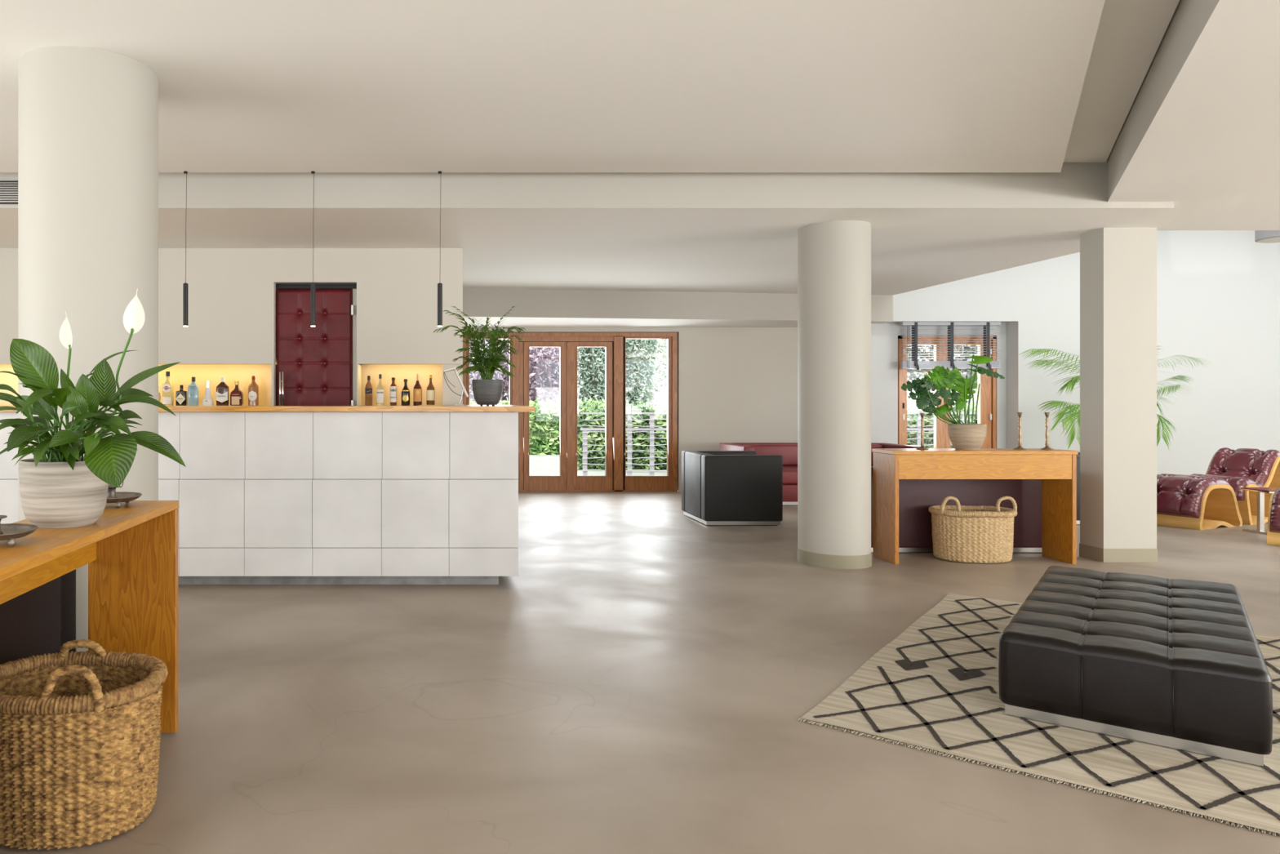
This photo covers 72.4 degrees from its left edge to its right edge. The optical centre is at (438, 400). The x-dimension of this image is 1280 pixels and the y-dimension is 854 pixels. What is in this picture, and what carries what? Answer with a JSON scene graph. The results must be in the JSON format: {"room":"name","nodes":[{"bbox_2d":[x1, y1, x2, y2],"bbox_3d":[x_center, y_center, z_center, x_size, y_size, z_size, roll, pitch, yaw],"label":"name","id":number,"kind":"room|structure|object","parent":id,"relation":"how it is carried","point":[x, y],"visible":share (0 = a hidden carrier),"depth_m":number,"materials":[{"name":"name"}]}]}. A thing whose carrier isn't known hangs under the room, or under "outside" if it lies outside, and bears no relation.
{"room":"hotel lobby","nodes":[
{"label":"hotel lobby","id":0,"kind":"room"},
{"bbox_2d":[18,456,108,528],"bbox_3d":[-1.093,0.268,2.470,0.243,0.190,0.243,0,0,0],"label":"pot","id":1,"kind":"object","parent":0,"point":[59,492],"depth_m":2.37,"materials":[{"name":"ceramic"}]},
{"bbox_2d":[0,248,462,405],"bbox_3d":[-2.897,-0.043,9.205,6.206,2.485,4.190,0,0,0],"label":"wall","id":2,"kind":"structure","parent":0,"point":[232,291],"depth_m":7.11,"materials":[{"name":"beige paint"}]},
{"bbox_2d":[0,360,275,405],"bbox_3d":[-3.703,-0.150,7.457,4.595,0.412,0.024,0,0,0],"label":"niche","id":3,"kind":"object","parent":2,"relation":"attached to","point":[180,374],"depth_m":7.45,"materials":[{"name":"beige paint"}]},
{"bbox_2d":[158,383,160,402],"bbox_3d":[-2.406,-0.042,7.240,0.051,0.196,0.052,0,0,0],"label":"bottle","id":4,"kind":"object","parent":2,"relation":"on","point":[159,393],"visible":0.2,"depth_m":7.23,"materials":[{"name":"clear glass"}]},
{"bbox_2d":[162,371,173,405],"bbox_3d":[-2.319,-0.096,7.235,0.093,0.304,0.103,0,0,0],"label":"bottle","id":5,"kind":"object","parent":2,"relation":"on","point":[167,385],"visible":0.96,"depth_m":7.20,"materials":[{"name":"beige glass"}]},
{"bbox_2d":[175,385,186,405],"bbox_3d":[-2.202,-0.037,7.236,0.087,0.187,0.070,0,0,0],"label":"bottle","id":6,"kind":"object","parent":2,"relation":"on","point":[180,395],"visible":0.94,"depth_m":7.21,"materials":[{"name":"black glass"}]},
{"bbox_2d":[187,377,199,405],"bbox_3d":[-2.100,-0.072,7.236,0.089,0.257,0.079,0,0,0],"label":"bottle","id":7,"kind":"object","parent":2,"relation":"on","point":[193,388],"visible":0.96,"depth_m":7.21,"materials":[{"name":"blue glass"}]},
{"bbox_2d":[201,380,213,405],"bbox_3d":[-1.976,-0.056,7.240,0.103,0.224,0.103,0,0,44],"label":"bottle","id":8,"kind":"object","parent":2,"relation":"on","point":[207,400],"visible":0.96,"depth_m":7.22,"materials":[{"name":"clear glass"}]},
{"bbox_2d":[216,377,229,405],"bbox_3d":[-1.850,-0.072,7.236,0.102,0.257,0.061,0,0,0],"label":"bottle","id":9,"kind":"object","parent":2,"relation":"on","point":[222,388],"visible":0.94,"depth_m":7.21,"materials":[{"name":"brown glass"}]},
{"bbox_2d":[230,380,243,405],"bbox_3d":[-1.728,-0.056,7.235,0.101,0.224,0.102,0,0,0],"label":"bottle","id":10,"kind":"object","parent":2,"relation":"on","point":[236,395],"visible":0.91,"depth_m":7.20,"materials":[{"name":"brown glass"}]},
{"bbox_2d":[248,375,258,405],"bbox_3d":[-1.586,-0.078,7.236,0.089,0.267,0.098,0,0,0],"label":"bottle","id":11,"kind":"object","parent":2,"relation":"on","point":[253,388],"visible":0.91,"depth_m":7.21,"materials":[{"name":"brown glass"}]},
{"bbox_2d":[275,284,356,405],"bbox_3d":[-1.038,0.105,7.176,0.695,2.190,0.168,0,0,0],"label":"door","id":12,"kind":"structure","parent":2,"relation":"in","point":[316,366],"depth_m":7.17,"materials":[{"name":"leather"}]},
{"bbox_2d":[364,375,372,405],"bbox_3d":[-0.596,-0.077,7.236,0.063,0.266,0.064,0,0,0],"label":"bottle","id":13,"kind":"object","parent":2,"relation":"on","point":[368,388],"visible":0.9,"depth_m":7.21,"materials":[{"name":"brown glass"}]},
{"bbox_2d":[376,373,384,405],"bbox_3d":[-0.497,-0.084,7.240,0.065,0.280,0.066,0,0,0],"label":"bottle","id":14,"kind":"object","parent":2,"relation":"on","point":[380,390],"visible":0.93,"depth_m":7.22,"materials":[{"name":"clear glass"}]},
{"bbox_2d":[390,377,396,405],"bbox_3d":[-0.385,-0.070,7.240,0.058,0.252,0.059,0,0,0],"label":"bottle","id":15,"kind":"object","parent":2,"relation":"on","point":[393,387],"visible":0.93,"depth_m":7.22,"materials":[{"name":"brown glass"}]},
{"bbox_2d":[361,364,442,405],"bbox_3d":[-0.321,-0.150,7.457,0.716,0.412,0.024,0,0,0],"label":"niche","id":16,"kind":"object","parent":2,"relation":"attached to","point":[400,371],"depth_m":7.45,"materials":[{"name":"beige paint"}]},
{"bbox_2d":[426,374,435,404],"bbox_3d":[-0.065,-0.082,7.240,0.072,0.276,0.073,0,0,0],"label":"bottle","id":17,"kind":"object","parent":16,"relation":"in","point":[430,392],"visible":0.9,"depth_m":7.21,"materials":[{"name":"brown glass"}]},
{"bbox_2d":[401,378,409,405],"bbox_3d":[-0.280,-0.063,7.240,0.075,0.238,0.075,0,0,0],"label":"bottle","id":18,"kind":"object","parent":2,"relation":"on","point":[405,391],"visible":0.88,"depth_m":7.21,"materials":[{"name":"black glass"}]},
{"bbox_2d":[413,373,422,405],"bbox_3d":[-0.177,-0.086,7.240,0.075,0.285,0.075,0,0,0],"label":"bottle","id":19,"kind":"object","parent":2,"relation":"on","point":[417,390],"visible":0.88,"depth_m":7.21,"materials":[{"name":"brown glass"}]},
{"bbox_2d":[0,0,1105,172],"bbox_3d":[-1.005,-1.505,1.105,9.990,0.090,8.610,0,0,0],"label":"ceiling","id":20,"kind":"structure","parent":0,"point":[245,86],"depth_m":3.83,"materials":[{"name":"white paint"}]},
{"bbox_2d":[182,171,188,327],"bbox_3d":[-1.613,-0.965,5.390,0.031,0.990,0.031,0,0,0],"label":"pendant lamp","id":21,"kind":"object","parent":20,"relation":"hanging from","point":[185,286],"visible":1,"depth_m":5.38,"materials":[{"name":"black metal"}]},
{"bbox_2d":[311,171,315,327],"bbox_3d":[-0.800,-0.965,5.390,0.031,0.990,0.031,0,0,0],"label":"pendant lamp","id":22,"kind":"object","parent":20,"relation":"hanging from","point":[313,285],"visible":1,"depth_m":5.38,"materials":[{"name":"black metal"}]},
{"bbox_2d":[437,171,442,327],"bbox_3d":[0.010,-0.965,5.390,0.031,0.990,0.031,0,0,0],"label":"pendant lamp","id":23,"kind":"object","parent":20,"relation":"hanging from","point":[439,285],"visible":1,"depth_m":5.38,"materials":[{"name":"black metal"}]},
{"bbox_2d":[0,159,1173,295],"bbox_3d":[-0.230,-1.515,7.975,11.540,0.470,4.710,0,0,0],"label":"ceiling","id":24,"kind":"structure","parent":0,"point":[683,232],"depth_m":5.94,"materials":[{"name":"white paint"}]},
{"bbox_2d":[0,181,17,204],"bbox_3d":[-3.190,-1.380,5.604,0.820,0.150,0.031,0,0,0],"label":"ceiling vent","id":25,"kind":"object","parent":24,"relation":"in","point":[8,189],"visible":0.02,"depth_m":5.59,"materials":[{"name":"black metal"}]},
{"bbox_2d":[462,327,797,491],"bbox_3d":[2.703,0.100,11.185,4.994,2.200,0.230,0,0,0],"label":"wall","id":26,"kind":"structure","parent":0,"point":[735,384],"depth_m":11.07,"materials":[{"name":"beige paint"}]},
{"bbox_2d":[462,332,677,491],"bbox_3d":[1.743,0.146,11.145,2.855,2.108,0.110,0,0,0],"label":"door","id":27,"kind":"structure","parent":26,"relation":"in","point":[615,479],"depth_m":11.12,"materials":[{"name":"brown wood"}]},
{"bbox_2d":[462,288,893,327],"bbox_3d":[2.770,-1.120,10.460,5.540,0.324,1.680,0,0,0],"label":"trim","id":28,"kind":"structure","parent":26,"relation":"attached to","point":[536,308],"depth_m":9.96,"materials":[{"name":"white paint"}]},
{"bbox_2d":[0,491,1279,853],"bbox_3d":[3.000,1.260,3.950,18.000,0.120,14.300,0,0,0],"label":"floor","id":29,"kind":"structure","parent":0,"point":[644,678],"depth_m":3.25,"materials":[{"name":"concrete"}]},
{"bbox_2d":[0,568,75,663],"bbox_3d":[-1.750,0.870,2.300,0.800,0.660,1.720,0,0,0],"label":"sofa","id":30,"kind":"object","parent":29,"relation":"on","point":[38,621],"visible":0.2,"depth_m":2.86,"materials":[{"name":"black leather"}]},
{"bbox_2d":[0,639,168,849],"bbox_3d":[-1.062,0.950,2.430,0.546,0.492,0.468,0,0,0],"label":"basket","id":31,"kind":"object","parent":29,"relation":"on","point":[80,732],"visible":1,"depth_m":2.26,"materials":[{"name":"brown wicker"}]},
{"bbox_2d":[17,45,158,652],"bbox_3d":[-1.552,-0.133,3.764,0.584,2.665,0.584,0,0,0],"label":"column","id":32,"kind":"structure","parent":29,"relation":"on","point":[88,117],"depth_m":3.52,"materials":[{"name":"grey paint"}]},
{"bbox_2d":[0,500,178,733],"bbox_3d":[-1.100,0.777,2.387,0.321,0.830,1.346,0,0,0],"label":"console table","id":33,"kind":"object","parent":29,"relation":"on","point":[131,552],"visible":0.61,"depth_m":3.02,"materials":[{"name":"brown wood"}]},
{"bbox_2d":[0,515,38,546],"bbox_3d":[-1.122,0.309,2.130,0.204,0.108,0.204,0,0,0],"label":"candle holder","id":34,"kind":"object","parent":33,"relation":"on","point":[11,531],"visible":1,"depth_m":2.16,"materials":[{"name":"metal"}]},
{"bbox_2d":[0,515,7,534],"bbox_3d":[-1.122,0.318,2.130,0.060,0.048,0.060,0,0,0],"label":"socket","id":35,"kind":"object","parent":34,"relation":"attached to","point":[2,517],"depth_m":2.13,"materials":[{"name":"metal"}]},
{"bbox_2d":[0,288,186,528],"bbox_3d":[-1.036,0.022,2.422,0.566,0.681,0.463,0,0,36],"label":"peace lily","id":36,"kind":"object","parent":33,"relation":"on","point":[64,488],"visible":0.99,"depth_m":2.37,"materials":[{"name":"plant"}]},
{"bbox_2d":[58,311,72,349],"bbox_3d":[-1.059,-0.199,2.412,0.053,0.108,0.018,0,0,28],"label":"flower","id":37,"kind":"object","parent":36,"relation":"on","point":[65,333],"depth_m":2.42,"materials":[{"name":"white plant"}]},
{"bbox_2d":[123,288,145,333],"bbox_3d":[-0.870,-0.254,2.412,0.059,0.130,0.024,0,0,-23],"label":"flower","id":38,"kind":"object","parent":36,"relation":"on","point":[134,317],"depth_m":2.42,"materials":[{"name":"white plant"}]},
{"bbox_2d":[106,481,142,507],"bbox_3d":[-1.125,0.309,2.900,0.204,0.108,0.204,0,0,0],"label":"candle holder","id":39,"kind":"object","parent":33,"relation":"on","point":[113,496],"visible":0.61,"depth_m":2.88,"materials":[{"name":"metal"}]},
{"bbox_2d":[106,484,117,497],"bbox_3d":[-1.125,0.318,2.900,0.060,0.048,0.060,0,0,0],"label":"socket","id":40,"kind":"object","parent":39,"relation":"attached to","point":[111,489],"depth_m":2.89,"materials":[{"name":"metal"}]},
{"bbox_2d":[0,411,518,584],"bbox_3d":[-1.845,0.637,6.240,4.710,1.126,1.720,0,0,0],"label":"bar counter","id":41,"kind":"object","parent":29,"relation":"on","point":[264,497],"depth_m":5.38,"materials":[{"name":"grey tile"}]},
{"bbox_2d":[0,404,534,411],"bbox_3d":[-1.846,0.056,6.218,4.908,0.035,1.775,0,0,0],"label":"countertop","id":42,"kind":"structure","parent":41,"relation":"on","point":[420,407],"depth_m":5.33,"materials":[{"name":"brown wood"}]},
{"bbox_2d":[443,367,468,405],"bbox_3d":[0.132,-0.104,6.350,0.186,0.284,0.220,0,0,0],"label":"desk lamp","id":43,"kind":"object","parent":42,"relation":"on","point":[464,390],"visible":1,"depth_m":6.32,"materials":[{"name":"white plastic"}]},
{"bbox_2d":[444,367,456,372],"bbox_3d":[0.089,-0.229,6.350,0.097,0.034,0.198,0,0,0],"label":"hood","id":44,"kind":"object","parent":43,"relation":"attached to","point":[451,369],"depth_m":6.25,"materials":[{"name":"white plastic"}]},
{"bbox_2d":[432,305,525,406],"bbox_3d":[0.270,-0.297,5.521,0.615,0.655,0.423,0,0,0],"label":"palm","id":45,"kind":"object","parent":42,"relation":"on","point":[487,391],"visible":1,"depth_m":5.46,"materials":[{"name":"green plant"}]},
{"bbox_2d":[471,379,502,404],"bbox_3d":[0.322,-0.052,5.520,0.203,0.164,0.203,0,0,0],"label":"pot","id":46,"kind":"object","parent":42,"relation":"on","point":[486,392],"depth_m":5.44,"materials":[{"name":"grey ceramic"}]},
{"bbox_2d":[681,450,782,525],"bbox_3d":[2.917,0.864,8.450,0.745,0.672,0.800,0,0,0],"label":"armchair","id":47,"kind":"object","parent":29,"relation":"on","point":[719,487],"visible":1,"depth_m":8.05,"materials":[{"name":"black leather"}]},
{"bbox_2d":[719,442,919,505],"bbox_3d":[4.500,0.863,10.020,2.050,0.675,0.860,0,0,0],"label":"sofa","id":48,"kind":"object","parent":29,"relation":"on","point":[788,451],"visible":0.19,"depth_m":10.22,"materials":[{"name":"red leather"},{"name":"brushed steel"},{"name":"black metal"}]},
{"bbox_2d":[746,444,797,466],"bbox_3d":[4.053,0.667,10.267,0.889,0.255,0.103,0,0,0],"label":"cushion","id":49,"kind":"object","parent":48,"relation":"on","point":[788,452],"depth_m":10.22,"materials":[{"name":"leather"}]},
{"bbox_2d":[782,466,797,484],"bbox_3d":[4.053,0.879,9.905,0.889,0.158,0.630,0,0,0],"label":"seat cushion","id":50,"kind":"object","parent":48,"relation":"on","point":[789,473],"depth_m":9.59,"materials":[{"name":"leather"}]},
{"bbox_2d":[871,444,882,466],"bbox_3d":[4.947,0.667,10.267,0.889,0.255,0.103,0,0,0],"label":"cushion","id":51,"kind":"object","parent":48,"relation":"on","point":[872,446],"depth_m":10.22,"materials":[{"name":"leather"}]},
{"bbox_2d":[797,220,871,568],"bbox_3d":[2.930,-0.043,6.250,0.500,2.485,0.500,0,0,0],"label":"column","id":52,"kind":"structure","parent":29,"relation":"on","point":[834,257],"depth_m":6.05,"materials":[{"name":"grey paint"}]},
{"bbox_2d":[871,466,1041,552],"bbox_3d":[4.100,0.863,7.000,1.700,0.675,0.800,0,0,0],"label":"sofa","id":53,"kind":"object","parent":29,"relation":"on","point":[916,496],"visible":0.29,"depth_m":6.60,"materials":[{"name":"red leather"}]},
{"bbox_2d":[928,496,1017,563],"bbox_3d":[4.030,0.955,6.370,0.600,0.482,0.449,0,0,0],"label":"basket","id":54,"kind":"object","parent":29,"relation":"on","point":[962,533],"visible":1,"depth_m":6.21,"materials":[{"name":"beige wicker"}]},
{"bbox_2d":[871,448,1078,564],"bbox_3d":[4.010,0.785,6.335,1.346,0.830,0.321,0,0,0],"label":"console table","id":55,"kind":"object","parent":29,"relation":"on","point":[1056,468],"visible":0.96,"depth_m":6.18,"materials":[{"name":"brown wood"}]},
{"bbox_2d":[915,413,928,449],"bbox_3d":[3.648,0.233,6.360,0.084,0.275,0.084,0,0,0],"label":"candlestick","id":56,"kind":"object","parent":55,"relation":"on","point":[922,447],"visible":1,"depth_m":6.35,"materials":[{"name":"gold metal"}]},
{"bbox_2d":[901,354,1004,449],"bbox_3d":[3.844,0.015,6.340,0.716,0.710,0.248,0,0,0],"label":"monstera","id":57,"kind":"object","parent":55,"relation":"on","point":[964,436],"visible":1,"depth_m":6.32,"materials":[{"name":"green plant"}]},
{"bbox_2d":[947,423,986,449],"bbox_3d":[3.972,0.274,6.340,0.248,0.193,0.248,0,0,0],"label":"pot","id":58,"kind":"object","parent":55,"relation":"on","point":[962,436],"depth_m":6.25,"materials":[{"name":"beige ceramic"}]},
{"bbox_2d":[1013,412,1026,449],"bbox_3d":[4.382,0.230,6.360,0.084,0.280,0.084,0,0,0],"label":"candlestick","id":59,"kind":"object","parent":55,"relation":"on","point":[1019,447],"visible":1,"depth_m":6.35,"materials":[{"name":"gold metal"}]},
{"bbox_2d":[1040,412,1053,449],"bbox_3d":[4.573,0.230,6.340,0.084,0.280,0.084,0,0,0],"label":"candlestick","id":60,"kind":"object","parent":55,"relation":"on","point":[1046,414],"visible":1,"depth_m":6.33,"materials":[{"name":"gold metal"}]},
{"bbox_2d":[797,592,1279,835],"bbox_3d":[3.038,1.194,3.529,2.061,0.010,2.804,0,0,41],"label":"rug","id":61,"kind":"object","parent":29,"relation":"on","point":[934,687],"visible":0.65,"depth_m":3.05,"materials":[{"name":"fabric"}]},
{"bbox_2d":[998,565,1272,765],"bbox_3d":[2.970,1.028,3.613,0.746,0.319,1.752,0,0,41],"label":"tufted ottoman","id":62,"kind":"object","parent":61,"relation":"on","point":[1180,664],"visible":1,"depth_m":3.06,"materials":[{"name":"black leather"}]},
{"bbox_2d":[1076,452,1079,524],"bbox_3d":[6.420,0.873,8.500,0.745,0.655,0.800,0,0,0],"label":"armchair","id":63,"kind":"object","parent":29,"relation":"on","point":[1078,455],"visible":0.09,"depth_m":8.10,"materials":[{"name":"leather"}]},
{"bbox_2d":[1018,346,1211,448],"bbox_3d":[7.428,0.148,9.341,2.270,2.103,0.820,0,0,0],"label":"areca palm","id":64,"kind":"object","parent":29,"relation":"on","point":[1069,420],"visible":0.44,"depth_m":9.18,"materials":[{"name":"green plant"}]},
{"bbox_2d":[1079,227,1157,562],"bbox_3d":[5.133,-0.043,6.375,0.403,2.485,0.238,0,0,0],"label":"column","id":65,"kind":"structure","parent":29,"relation":"on","point":[1118,265],"depth_m":6.26,"materials":[{"name":"grey paint"}]},
{"bbox_2d":[1156,473,1242,529],"bbox_3d":[7.242,0.981,8.164,0.737,0.514,0.520,0,0,-22],"label":"footstool","id":66,"kind":"object","parent":29,"relation":"on","point":[1184,501],"visible":0.81,"depth_m":8.01,"materials":[{"name":"red leather"}]},
{"bbox_2d":[1156,473,1231,518],"bbox_3d":[7.219,0.912,8.155,0.686,0.376,0.500,0,0,-22],"label":"tufted cushion","id":67,"kind":"object","parent":66,"relation":"on","point":[1178,495],"depth_m":8.00,"materials":[{"name":"leather"}]},
{"bbox_2d":[1190,447,1279,524],"bbox_3d":[7.985,0.862,8.467,0.833,0.752,0.520,0,0,-22],"label":"lounge chair","id":68,"kind":"object","parent":29,"relation":"on","point":[1241,467],"visible":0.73,"depth_m":8.39,"materials":[{"name":"red leather"}]},
{"bbox_2d":[1190,447,1279,500],"bbox_3d":[7.985,0.727,8.467,0.833,0.482,0.500,0,0,-22],"label":"tufted cushion","id":69,"kind":"object","parent":68,"relation":"on","point":[1241,467],"depth_m":8.40,"materials":[{"name":"leather"}]},
{"bbox_2d":[1239,487,1279,534],"bbox_3d":[7.652,1.001,7.640,0.535,0.398,0.280,0,0,0],"label":"side table","id":70,"kind":"object","parent":29,"relation":"on","point":[1260,491],"visible":0.91,"depth_m":7.60,"materials":[{"name":"silver metal"}]},
{"bbox_2d":[1266,487,1279,545],"bbox_3d":[7.344,0.981,6.961,0.738,0.515,0.640,0,0,-37],"label":"footstool","id":71,"kind":"object","parent":29,"relation":"on","point":[1273,516],"visible":0.98,"depth_m":7.00,"materials":[{"name":"red leather"}]},
{"bbox_2d":[1269,487,1279,533],"bbox_3d":[7.324,0.912,6.945,0.687,0.377,0.620,0,0,-37],"label":"tufted cushion","id":72,"kind":"object","parent":71,"relation":"on","point":[1274,502],"depth_m":7.00,"materials":[{"name":"leather"}]},
{"bbox_2d":[871,230,1279,475],"bbox_3d":[8.600,-1.050,10.815,6.800,4.500,0.970,0,0,0],"label":"wall","id":73,"kind":"structure","parent":0,"point":[1218,291],"depth_m":10.33,"materials":[{"name":"grey paint"}]},
{"bbox_2d":[897,335,995,448],"bbox_3d":[6.375,0.191,10.620,1.215,2.007,0.120,0,0,0],"label":"window","id":74,"kind":"structure","parent":73,"relation":"in","point":[986,409],"depth_m":10.58,"materials":[{"name":"brown wood"}]},
{"bbox_2d":[900,321,1001,369],"bbox_3d":[6.326,-0.670,10.411,1.210,0.591,0.086,0,0,0],"label":"blind","id":75,"kind":"object","parent":74,"relation":"attached to","point":[914,365],"visible":0.98,"depth_m":10.40,"materials":[{"name":"grey"}]},
{"bbox_2d":[1063,0,1179,162],"bbox_3d":[-0.770,-1.642,1.220,10.460,0.116,8.840,0,0,0],"label":"ceiling","id":76,"kind":"structure","parent":0,"point":[1130,33],"depth_m":4.05,"materials":[{"name":"white paint"}]},
{"bbox_2d":[1107,0,1279,230],"bbox_3d":[5.306,-1.535,1.680,13.388,0.430,9.760,0,0,0],"label":"ceiling","id":77,"kind":"structure","parent":0,"point":[1200,133],"depth_m":4.14,"materials":[{"name":"white paint"}]},
{"bbox_3d":[8.700,-2.550,8.525,7.000,1.700,4.450,0,0,0],"label":"wall","id":78,"kind":"structure","parent":0,"visible":0},
{"bbox_2d":[1254,230,1279,243],"bbox_3d":[7.550,-2.341,7.500,0.420,1.817,0.420,0,0,0],"label":"drum pendant","id":79,"kind":"object","parent":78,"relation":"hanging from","point":[1260,236],"visible":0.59,"depth_m":7.52,"materials":[{"name":"grey fabric"}]},
{"bbox_2d":[1256,236,1279,243],"bbox_3d":[7.550,-1.435,7.500,0.400,0.003,0.400,0,0,0],"label":"diffuser","id":80,"kind":"object","parent":79,"relation":"attached to","point":[1259,239],"depth_m":7.56,"materials":[{"name":"white"}]},
{"label":"outside","id":81,"kind":"structure","parent":0,"visible":0},
{"bbox_2d":[528,453,666,475],"bbox_3d":[10.000,1.330,28.150,40.000,0.140,33.700,0,0,0],"label":"ground","id":82,"kind":"structure","parent":81,"point":[539,464],"depth_m":15.29,"materials":[{"name":"white"}]},
{"bbox_2d":[469,338,559,404],"bbox_3d":[1.406,-1.049,22.492,4.817,4.629,2.672,0,0,-15],"label":"tree","id":83,"kind":"object","parent":82,"relation":"on","point":[544,382],"visible":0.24,"depth_m":22.16,"materials":[{"name":"purple plant"}]},
{"bbox_2d":[469,396,604,454],"bbox_3d":[0.558,0.614,19.998,7.247,1.430,1.374,0,0,0],"label":"hedge","id":84,"kind":"object","parent":82,"relation":"on","point":[544,422],"visible":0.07,"depth_m":19.57,"materials":[{"name":"green plant"}]},
{"bbox_2d":[577,338,657,407],"bbox_3d":[5.214,-1.309,25.761,3.030,5.653,2.033,0,0,0],"label":"tree","id":85,"kind":"object","parent":82,"relation":"on","point":[593,378],"visible":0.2,"depth_m":25.29,"materials":[{"name":"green plant"}]},
{"bbox_2d":[632,338,666,406],"bbox_3d":[8.084,-1.310,27.991,3.539,5.148,2.532,0,0,0],"label":"willow","id":86,"kind":"object","parent":82,"relation":"on","point":[656,393],"visible":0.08,"depth_m":27.59,"materials":[{"name":"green plant"}]},
{"bbox_2d":[577,398,977,470],"bbox_3d":[8.255,0.608,15.665,11.627,1.438,1.243,0,0,0],"label":"hedge","id":87,"kind":"object","parent":82,"relation":"on","point":[642,406],"visible":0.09,"depth_m":15.29,"materials":[{"name":"green plant"}]},
{"bbox_2d":[580,412,977,475],"bbox_3d":[7.180,0.730,13.986,9.640,1.060,0.087,0,0,0],"label":"railing","id":88,"kind":"object","parent":82,"relation":"on","point":[629,428],"visible":0.17,"depth_m":13.98,"materials":[{"name":"grey"}]},
{"bbox_2d":[906,345,977,404],"bbox_3d":[11.258,-0.875,19.401,5.209,4.278,2.890,0,0,0],"label":"tree","id":89,"kind":"object","parent":82,"relation":"on","point":[911,371],"visible":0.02,"depth_m":18.63,"materials":[{"name":"green plant"}]},
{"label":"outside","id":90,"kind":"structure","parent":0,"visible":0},
{"bbox_2d":[472,394,977,405],"bbox_3d":[10.000,0.550,45.100,40.000,1.700,0.200,0,0,0],"label":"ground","id":91,"kind":"structure","parent":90,"point":[975,398],"depth_m":45.00,"materials":[{"name":"grey paint"}]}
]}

